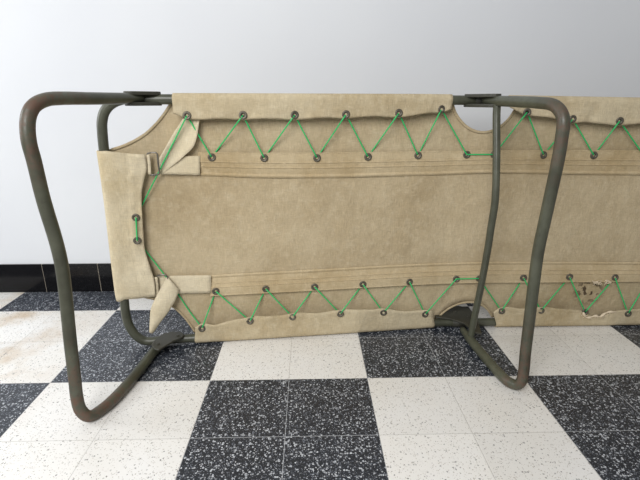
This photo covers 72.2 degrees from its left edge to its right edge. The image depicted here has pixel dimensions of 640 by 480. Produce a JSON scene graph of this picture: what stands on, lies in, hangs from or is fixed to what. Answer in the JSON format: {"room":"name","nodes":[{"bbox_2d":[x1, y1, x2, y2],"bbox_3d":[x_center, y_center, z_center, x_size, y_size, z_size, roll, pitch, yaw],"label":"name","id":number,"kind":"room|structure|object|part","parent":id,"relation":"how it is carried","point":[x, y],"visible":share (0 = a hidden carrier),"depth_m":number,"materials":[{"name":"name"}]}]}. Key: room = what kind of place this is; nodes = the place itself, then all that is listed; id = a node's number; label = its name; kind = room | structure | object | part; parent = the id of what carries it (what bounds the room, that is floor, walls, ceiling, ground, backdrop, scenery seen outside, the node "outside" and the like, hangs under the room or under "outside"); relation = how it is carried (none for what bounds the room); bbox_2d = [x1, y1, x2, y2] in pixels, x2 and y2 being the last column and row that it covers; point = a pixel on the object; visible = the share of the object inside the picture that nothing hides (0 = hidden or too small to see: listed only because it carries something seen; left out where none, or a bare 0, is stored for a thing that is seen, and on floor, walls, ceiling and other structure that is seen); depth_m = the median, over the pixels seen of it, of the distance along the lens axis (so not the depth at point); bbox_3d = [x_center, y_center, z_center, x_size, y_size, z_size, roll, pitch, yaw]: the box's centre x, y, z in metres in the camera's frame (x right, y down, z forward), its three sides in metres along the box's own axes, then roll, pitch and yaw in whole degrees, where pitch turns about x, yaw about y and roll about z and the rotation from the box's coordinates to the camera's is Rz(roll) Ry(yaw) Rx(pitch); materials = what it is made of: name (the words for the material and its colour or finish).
{"room":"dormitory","nodes":[
{"label":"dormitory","id":0,"kind":"room"},
{"bbox_2d":[0,291,639,479],"bbox_3d":[0.401,0.678,0.186,6.000,0.050,3.122,0,18,-1],"label":"floor","id":1,"kind":"structure","parent":0,"point":[407,404],"depth_m":1.04,"materials":[{"name":"tile"}]},
{"bbox_2d":[19,91,639,421],"bbox_3d":[0.484,-0.013,1.135,2.089,0.704,0.452,-1,18,-4],"label":"cot","id":2,"kind":"object","parent":1,"relation":"on","point":[247,216],"visible":1,"depth_m":1.22,"materials":[{"name":"beige fabric"}]},
{"bbox_3d":[-0.474,0.026,1.007,0.055,0.694,0.345,4,18,13],"label":"leg","id":3,"kind":"part","parent":2,"relation":"part of","materials":[{"name":"green paint"}]},
{"bbox_3d":[-0.480,-0.028,1.149,0.008,0.065,0.011,-8,19,-24],"label":"lacing cord","id":4,"kind":"part","parent":2,"relation":"part of","materials":[{"name":"green fabric"}]},
{"bbox_3d":[-0.424,-0.340,1.053,0.032,0.033,0.090,16,24,40],"label":"hinge plate","id":5,"kind":"part","parent":2,"relation":"part of","materials":[{"name":"metal"}]},
{"bbox_3d":[-0.437,0.282,1.242,0.063,0.006,0.101,11,21,31],"label":"hinge plate","id":6,"kind":"part","parent":2,"relation":"part of","materials":[{"name":"green metal"}]},
{"bbox_3d":[-0.066,-0.041,1.216,0.991,0.689,0.030,-2,18,-7],"label":"bed frame","id":7,"kind":"part","parent":2,"relation":"part of","materials":[{"name":"beige fabric"}]},
{"bbox_3d":[0.352,-0.214,1.193,1.683,0.274,0.067,-1,18,-4],"label":"lacing cord","id":8,"kind":"part","parent":2,"relation":"part of","materials":[{"name":"green fabric"}]},
{"bbox_3d":[0.438,0.107,1.301,1.871,0.274,0.067,-1,18,-4],"label":"lacing cord","id":9,"kind":"part","parent":2,"relation":"part of","materials":[{"name":"green fabric"}]},
{"bbox_3d":[0.424,0.245,1.355,0.131,0.005,0.182,0,18,-1],"label":"hinge plate","id":10,"kind":"part","parent":2,"relation":"part of","materials":[{"name":"green metal"}]},
{"bbox_3d":[0.418,-0.361,1.135,0.032,0.033,0.111,-9,20,-26],"label":"hinge plate","id":11,"kind":"part","parent":2,"relation":"part of","materials":[{"name":"metal"}]},
{"bbox_3d":[0.932,-0.060,1.282,0.975,0.686,0.024,0,18,-1],"label":"bed frame","id":12,"kind":"part","parent":2,"relation":"part of","materials":[{"name":"green paint"}]},
{"bbox_3d":[0.451,0.001,1.096,0.047,0.688,0.307,-4,18,-11],"label":"leg","id":13,"kind":"part","parent":2,"relation":"part of","materials":[{"name":"green paint"}]},
{"bbox_2d":[0,0,639,263],"bbox_3d":[0.361,-1.100,1.319,6.000,2.750,0.120,0,18,-1],"label":"wall","id":14,"kind":"structure","parent":0,"point":[591,48],"depth_m":1.41,"materials":[{"name":"white paint"}]},
{"bbox_2d":[0,263,113,291],"bbox_3d":[0.188,0.131,1.640,6.398,0.110,0.010,0,18,-1],"label":"baseboard","id":15,"kind":"structure","parent":14,"relation":"attached to","point":[85,277],"depth_m":1.61,"materials":[{"name":"black tile"}]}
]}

